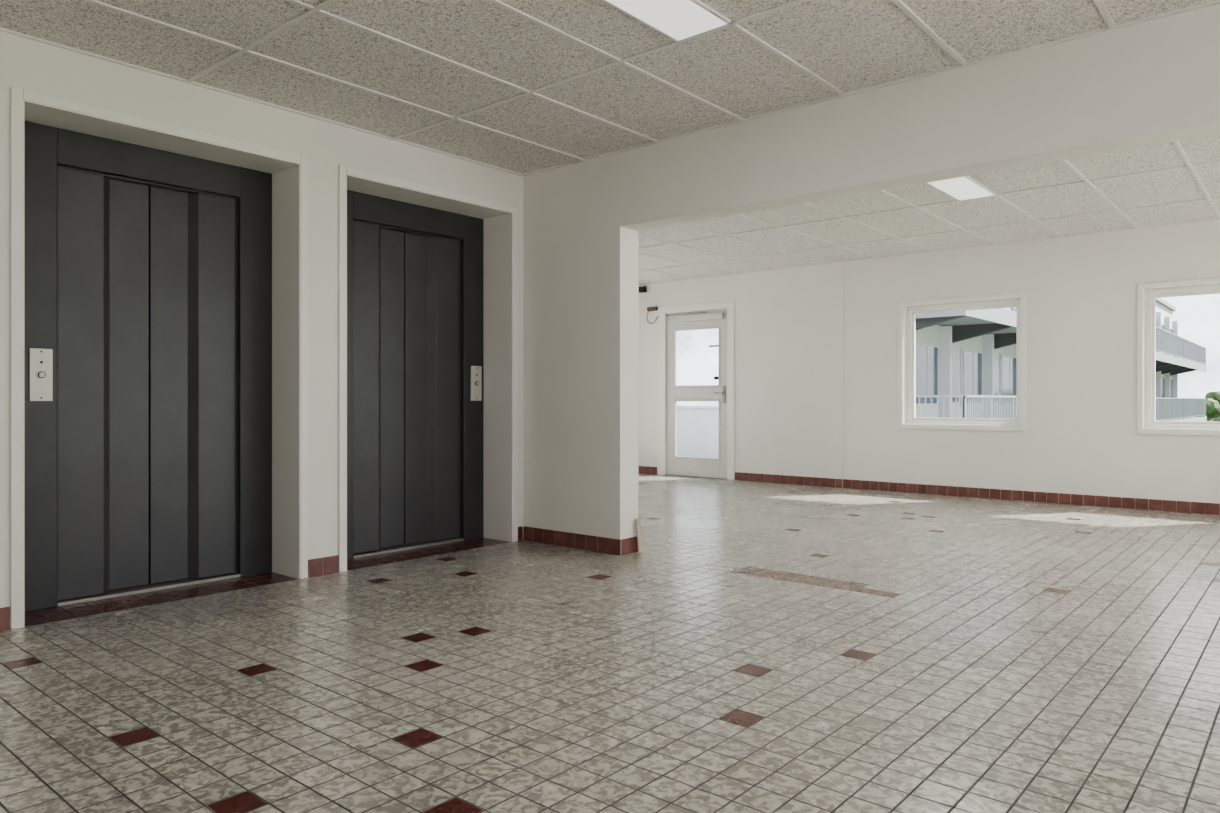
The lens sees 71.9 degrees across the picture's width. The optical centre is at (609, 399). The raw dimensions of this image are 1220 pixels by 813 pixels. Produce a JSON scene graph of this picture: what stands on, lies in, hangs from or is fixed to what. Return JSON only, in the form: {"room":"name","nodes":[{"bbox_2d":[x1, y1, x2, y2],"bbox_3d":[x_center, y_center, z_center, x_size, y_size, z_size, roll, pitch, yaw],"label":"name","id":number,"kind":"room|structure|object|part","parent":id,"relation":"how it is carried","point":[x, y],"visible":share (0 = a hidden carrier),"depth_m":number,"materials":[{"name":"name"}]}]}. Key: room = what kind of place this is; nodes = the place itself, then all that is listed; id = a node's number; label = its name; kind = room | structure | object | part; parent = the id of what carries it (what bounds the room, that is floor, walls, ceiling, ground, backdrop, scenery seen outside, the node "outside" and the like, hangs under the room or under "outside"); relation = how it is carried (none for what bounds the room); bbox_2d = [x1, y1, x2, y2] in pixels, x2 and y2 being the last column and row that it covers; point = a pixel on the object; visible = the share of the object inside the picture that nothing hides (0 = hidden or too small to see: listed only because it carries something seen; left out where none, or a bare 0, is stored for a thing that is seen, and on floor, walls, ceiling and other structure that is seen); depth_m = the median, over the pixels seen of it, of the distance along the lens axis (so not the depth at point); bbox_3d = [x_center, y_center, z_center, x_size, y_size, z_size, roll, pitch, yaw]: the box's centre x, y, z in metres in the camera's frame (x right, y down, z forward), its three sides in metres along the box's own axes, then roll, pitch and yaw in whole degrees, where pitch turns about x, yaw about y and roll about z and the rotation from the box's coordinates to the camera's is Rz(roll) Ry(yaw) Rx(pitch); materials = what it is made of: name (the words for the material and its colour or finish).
{"room":"lobby","nodes":[
{"label":"lobby","id":0,"kind":"room"},
{"bbox_2d":[0,31,522,607],"bbox_3d":[-3.071,-0.400,3.519,0.500,2.800,6.970,0,0,40],"label":"wall","id":1,"kind":"structure","parent":0,"point":[25,64],"depth_m":4.74,"materials":[{"name":"paint"}]},
{"bbox_2d":[0,607,9,630],"bbox_3d":[-3.810,0.950,2.257,0.012,0.100,3.692,0,0,40],"label":"baseboard","id":2,"kind":"structure","parent":1,"relation":"attached to","point":[4,612],"depth_m":3.64,"materials":[{"name":"red tile"}]},
{"bbox_2d":[25,121,271,611],"bbox_3d":[-2.453,-0.160,4.449,0.215,2.320,1.312,0,0,40],"label":"elevator","id":3,"kind":"object","parent":1,"relation":"attached to","point":[148,271],"visible":0.96,"depth_m":4.42,"materials":[{"name":"grey paint"}]},
{"bbox_3d":[-2.712,-0.120,4.008,0.012,0.250,0.095,0,0,40],"label":"call plate","id":4,"kind":"part","parent":3,"relation":"part of","materials":[{"name":"metal"}]},
{"bbox_3d":[-2.597,-0.082,4.302,0.125,2.119,0.434,0,0,40],"label":"door","id":5,"kind":"part","parent":3,"relation":"part of","materials":[{"name":"grey metal"}]},
{"bbox_3d":[-2.428,0.991,4.448,0.133,0.018,0.900,0,0,40],"label":"door sill","id":6,"kind":"part","parent":3,"relation":"part of","materials":[{"name":"metal"}]},
{"bbox_3d":[-2.310,-0.082,4.639,0.125,2.119,0.434,0,0,40],"label":"door","id":7,"kind":"part","parent":3,"relation":"part of","materials":[{"name":"grey metal"}]},
{"bbox_2d":[10,87,307,629],"bbox_3d":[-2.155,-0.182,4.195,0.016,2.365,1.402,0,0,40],"label":"trim","id":8,"kind":"structure","parent":1,"relation":"attached to","point":[17,95],"depth_m":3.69,"materials":[{"name":"paint"}]},
{"bbox_2d":[308,555,337,577],"bbox_3d":[-1.638,0.950,4.805,0.012,0.100,0.195,0,0,40],"label":"baseboard","id":9,"kind":"structure","parent":1,"relation":"attached to","point":[325,565],"depth_m":4.79,"materials":[{"name":"red tile"}]},
{"bbox_2d":[347,190,482,559],"bbox_3d":[-1.412,-0.160,5.670,0.215,2.320,1.323,0,0,40],"label":"elevator","id":10,"kind":"object","parent":1,"relation":"attached to","point":[415,272],"visible":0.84,"depth_m":5.73,"materials":[{"name":"grey paint"}]},
{"bbox_3d":[-1.544,-0.082,5.537,0.125,2.119,0.429,0,0,40],"label":"door","id":11,"kind":"part","parent":10,"relation":"part of","materials":[{"name":"grey metal"}]},
{"bbox_3d":[-1.377,0.991,5.681,0.133,0.018,0.890,0,0,40],"label":"door sill","id":12,"kind":"part","parent":10,"relation":"part of","materials":[{"name":"metal"}]},
{"bbox_3d":[-1.261,-0.082,5.870,0.125,2.119,0.429,0,0,40],"label":"door","id":13,"kind":"part","parent":10,"relation":"part of","materials":[{"name":"grey metal"}]},
{"bbox_3d":[-0.965,-0.120,6.057,0.012,0.250,0.097,0,0,40],"label":"call plate","id":14,"kind":"part","parent":10,"relation":"part of","materials":[{"name":"metal"}]},
{"bbox_2d":[338,165,517,571],"bbox_3d":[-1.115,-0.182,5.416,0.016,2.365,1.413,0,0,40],"label":"trim","id":15,"kind":"structure","parent":1,"relation":"attached to","point":[342,170],"depth_m":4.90,"materials":[{"name":"paint"}]},
{"bbox_2d":[518,526,522,540],"bbox_3d":[-0.640,0.950,5.976,0.012,0.100,0.052,0,0,40],"label":"baseboard","id":16,"kind":"structure","parent":1,"relation":"attached to","point":[520,529],"depth_m":5.97,"materials":[{"name":"red tile"}]},
{"bbox_2d":[0,473,1219,812],"bbox_3d":[0.469,1.000,3.873,11.340,0.001,12.204,0,0,40],"label":"floor","id":17,"kind":"structure","parent":0,"point":[766,647],"depth_m":3.08,"materials":[{"name":"beige tile"}]},
{"bbox_2d":[636,518,642,551],"bbox_3d":[0.192,0.888,5.527,0.029,0.220,0.040,0,0,40],"label":"timber offcut","id":18,"kind":"object","parent":17,"relation":"on","point":[638,520],"visible":1,"depth_m":5.52,"materials":[{"name":"brown wood"}]},
{"bbox_2d":[665,474,726,479],"bbox_3d":[1.136,0.994,10.911,0.970,0.012,0.100,0,0,40],"label":"threshold","id":19,"kind":"object","parent":17,"relation":"on","point":[665,474],"visible":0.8,"depth_m":10.86,"materials":[{"name":"metal"}]},
{"bbox_2d":[0,0,1219,176],"bbox_3d":[0.102,-1.638,0.945,7.670,0.084,6.770,0,0,40],"label":"ceiling","id":20,"kind":"structure","parent":0,"point":[523,88],"depth_m":3.91,"materials":[{"name":"tile"}]},
{"bbox_2d":[602,0,731,42],"bbox_3d":[0.023,-1.598,3.200,0.282,0.012,1.196,0,0,40],"label":"frame","id":21,"kind":"object","parent":20,"relation":"attached to","point":[704,6],"visible":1,"depth_m":3.52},
{"bbox_2d":[607,0,726,39],"bbox_3d":[0.023,-1.600,3.200,0.258,0.010,1.172,0,0,40],"label":"diffuser","id":22,"kind":"object","parent":21,"relation":"attached to","point":[679,19],"visible":1,"depth_m":3.49,"materials":[{"name":"white plastic"}]},
{"bbox_2d":[523,4,1219,539],"bbox_3d":[1.131,-0.400,4.640,10.900,2.800,0.190,0,0,40],"label":"wall","id":23,"kind":"structure","parent":0,"point":[1154,82],"depth_m":4.84,"materials":[{"name":"paint"}]},
{"bbox_2d":[524,526,620,554],"bbox_3d":[-0.272,0.950,5.704,0.900,0.100,0.012,0,0,40],"label":"baseboard","id":24,"kind":"structure","parent":23,"relation":"attached to","point":[566,539],"depth_m":5.67,"materials":[{"name":"red tile"}]},
{"bbox_2d":[621,536,637,554],"bbox_3d":[0.131,0.950,5.493,0.012,0.100,0.190,0,0,40],"label":"baseboard","id":25,"kind":"object","parent":23,"relation":"attached to","point":[628,545],"depth_m":5.48,"materials":[{"name":"brown tile"}]},
{"bbox_2d":[638,220,1219,503],"bbox_3d":[4.294,-0.410,8.350,10.900,2.820,0.280,0,0,40],"label":"wall","id":26,"kind":"structure","parent":0,"point":[1081,437],"depth_m":8.67,"materials":[{"name":"paint"}]},
{"bbox_2d":[639,286,645,292],"bbox_3d":[0.438,-1.500,11.411,0.100,0.080,0.065,0,0,40],"label":"wall sensor","id":27,"kind":"object","parent":26,"relation":"attached to","point":[642,289],"visible":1,"depth_m":11.38,"materials":[{"name":"plastic"}]},
{"bbox_2d":[638,466,656,474],"bbox_3d":[0.341,0.950,11.528,0.760,0.100,0.012,0,0,40],"label":"baseboard","id":28,"kind":"structure","parent":26,"relation":"attached to","point":[641,469],"depth_m":11.38,"materials":[{"name":"red tile"}]},
{"bbox_2d":[647,307,657,310],"bbox_3d":[0.568,-1.225,11.310,0.150,0.050,0.050,0,0,40],"label":"housing","id":29,"kind":"object","parent":26,"relation":"attached to","point":[648,308],"visible":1,"depth_m":11.28,"materials":[{"name":"brown plastic"}]},
{"bbox_2d":[658,301,734,479],"bbox_3d":[1.121,-0.120,10.910,1.190,2.240,0.120,0,0,40],"label":"door frame","id":30,"kind":"structure","parent":26,"relation":"in","point":[729,305],"depth_m":10.92,"materials":[{"name":"paint"}]},
{"bbox_3d":[0.989,-1.123,10.955,0.640,0.015,0.015,0,0,40],"label":"closer arm","id":31,"kind":"part","parent":30,"relation":"part of","materials":[{"name":"metal"}]},
{"bbox_2d":[667,309,726,477],"bbox_3d":[1.114,-0.078,10.886,0.960,2.132,0.106,0,0,40],"label":"door","id":32,"kind":"structure","parent":30,"relation":"attached to","point":[675,466],"depth_m":10.88,"materials":[{"name":"white wood"}]},
{"bbox_2d":[674,327,719,459],"bbox_3d":[1.127,-0.085,10.894,0.710,1.690,0.028,0,0,40],"label":"bead","id":33,"kind":"object","parent":32,"relation":"attached to","point":[718,385],"visible":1,"depth_m":10.86,"materials":[{"name":"paint"}]},
{"bbox_2d":[683,313,723,321],"bbox_3d":[1.197,-1.060,10.790,0.610,0.080,0.055,0,0,40],"label":"door closer","id":34,"kind":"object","parent":32,"relation":"attached to","point":[712,316],"depth_m":10.76,"materials":[{"name":"white metal"}]},
{"bbox_2d":[709,345,717,379],"bbox_3d":[1.324,-0.480,10.740,0.150,0.440,0.004,0,0,40],"label":"sticker","id":35,"kind":"object","parent":32,"relation":"attached to","point":[715,377],"visible":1,"depth_m":10.72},
{"bbox_3d":[1.385,-0.070,10.626,0.140,0.220,0.061,0,0,40],"label":"handle","id":36,"kind":"part","parent":32,"relation":"part of","materials":[{"name":"silver metal"}]},
{"bbox_2d":[829,262,842,487],"bbox_3d":[2.582,-0.285,9.618,0.170,2.570,0.012,0,0,40],"label":"trim","id":37,"kind":"structure","parent":26,"relation":"attached to","point":[835,269],"depth_m":9.61,"materials":[{"name":"paint"}]},
{"bbox_2d":[898,293,1025,430],"bbox_3d":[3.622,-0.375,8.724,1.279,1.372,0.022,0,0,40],"label":"window frame","id":38,"kind":"structure","parent":26,"relation":"attached to","point":[1022,296],"depth_m":8.67,"materials":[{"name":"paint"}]},
{"bbox_2d":[903,423,1020,426],"bbox_3d":[3.662,0.259,8.771,1.187,0.012,0.100,0,0,40],"label":"sill","id":39,"kind":"structure","parent":26,"relation":"attached to","point":[903,423],"depth_m":8.71,"materials":[{"name":"paint"}]},
{"bbox_2d":[912,304,1018,420],"bbox_3d":[3.720,-0.375,8.839,1.087,1.180,0.040,0,0,40],"label":"bead","id":40,"kind":"object","parent":26,"relation":"attached to","point":[1015,305],"visible":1,"depth_m":8.85},
{"bbox_2d":[735,472,1219,514],"bbox_3d":[4.948,0.950,7.592,8.919,0.100,0.024,0,0,40],"label":"baseboard","id":41,"kind":"structure","parent":26,"relation":"attached to","point":[1061,498],"depth_m":8.47,"materials":[{"name":"red tile"}]},
{"bbox_2d":[1137,278,1219,435],"bbox_3d":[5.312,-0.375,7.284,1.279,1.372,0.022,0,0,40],"label":"window frame","id":42,"kind":"structure","parent":26,"relation":"attached to","point":[1140,287],"depth_m":7.67,"materials":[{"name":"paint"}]},
{"bbox_2d":[1143,427,1219,429],"bbox_3d":[5.351,0.259,7.330,1.187,0.012,0.100,0,0,40],"label":"sill","id":43,"kind":"structure","parent":26,"relation":"attached to","point":[1145,427],"depth_m":7.48,"materials":[{"name":"paint"}]},
{"bbox_2d":[1152,290,1219,423],"bbox_3d":[5.410,-0.375,7.399,1.087,1.180,0.040,0,0,40],"label":"bead","id":44,"kind":"object","parent":26,"relation":"attached to","point":[1154,297],"visible":1,"depth_m":7.72},
{"bbox_2d":[638,134,1219,284],"bbox_3d":[2.698,-1.608,6.478,10.900,0.084,4.640,0,0,40],"label":"ceiling","id":45,"kind":"structure","parent":0,"point":[1177,182],"depth_m":7.30,"materials":[{"name":"tile"}]},
{"bbox_2d":[926,176,996,200],"bbox_3d":[2.462,-1.568,6.061,0.282,0.012,1.196,0,0,40],"label":"frame","id":46,"kind":"object","parent":45,"relation":"attached to","point":[967,177],"visible":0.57,"depth_m":6.24,"materials":[{"name":"white metal"}]},
{"bbox_2d":[929,177,992,199],"bbox_3d":[2.462,-1.570,6.061,0.258,0.010,1.172,0,0,40],"label":"diffuser","id":47,"kind":"object","parent":46,"relation":"attached to","point":[961,188],"visible":0.64,"depth_m":6.22,"materials":[{"name":"white plastic"}]},
{"label":"outside","id":48,"kind":"structure","parent":0,"visible":0},
{"bbox_3d":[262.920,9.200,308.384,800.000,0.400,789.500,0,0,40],"label":"ground","id":49,"kind":"structure","parent":48,"visible":0},
{"bbox_2d":[915,298,1177,418],"bbox_3d":[18.415,1.750,34.893,3.750,14.500,43.200,0,0,40],"label":"facade","id":50,"kind":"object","parent":49,"relation":"on","point":[972,366],"visible":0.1,"depth_m":21.28,"materials":[{"name":"white paint"}]},
{"bbox_2d":[915,316,1195,375],"bbox_3d":[19.333,1.400,32.310,1.500,6.340,39.760,0,0,40],"label":"brackets","id":51,"kind":"object","parent":50,"relation":"attached to","point":[959,332],"depth_m":19.89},
{"bbox_2d":[915,308,1206,420],"bbox_3d":[20.263,1.125,33.285,1.650,6.250,43.050,0,0,40],"label":"gallery slabs","id":52,"kind":"object","parent":50,"relation":"attached to","point":[1003,316],"visible":0.14,"depth_m":18.74},
{"bbox_2d":[915,307,1205,420],"bbox_3d":[20.261,-1.025,33.306,1.620,4.050,43.020,0,0,40],"label":"gallery railing","id":53,"kind":"object","parent":52,"relation":"on","point":[1169,343],"depth_m":36.44,"materials":[{"name":"white metal"}]},
{"bbox_2d":[1197,391,1219,420],"bbox_3d":[46.576,4.100,62.688,7.491,9.799,6.857,0,0,40],"label":"tree","id":54,"kind":"object","parent":49,"relation":"on","point":[1212,398],"visible":0.19,"depth_m":62.24,"materials":[{"name":"green plant"}]},
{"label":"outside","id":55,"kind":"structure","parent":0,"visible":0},
{"bbox_2d":[676,406,717,457],"bbox_3d":[1.479,0.650,12.833,4.700,1.100,2.850,0,0,40],"label":"terrace","id":56,"kind":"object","parent":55,"point":[696,426],"visible":0.02,"depth_m":14.48,"materials":[{"name":"concrete"}]}
]}

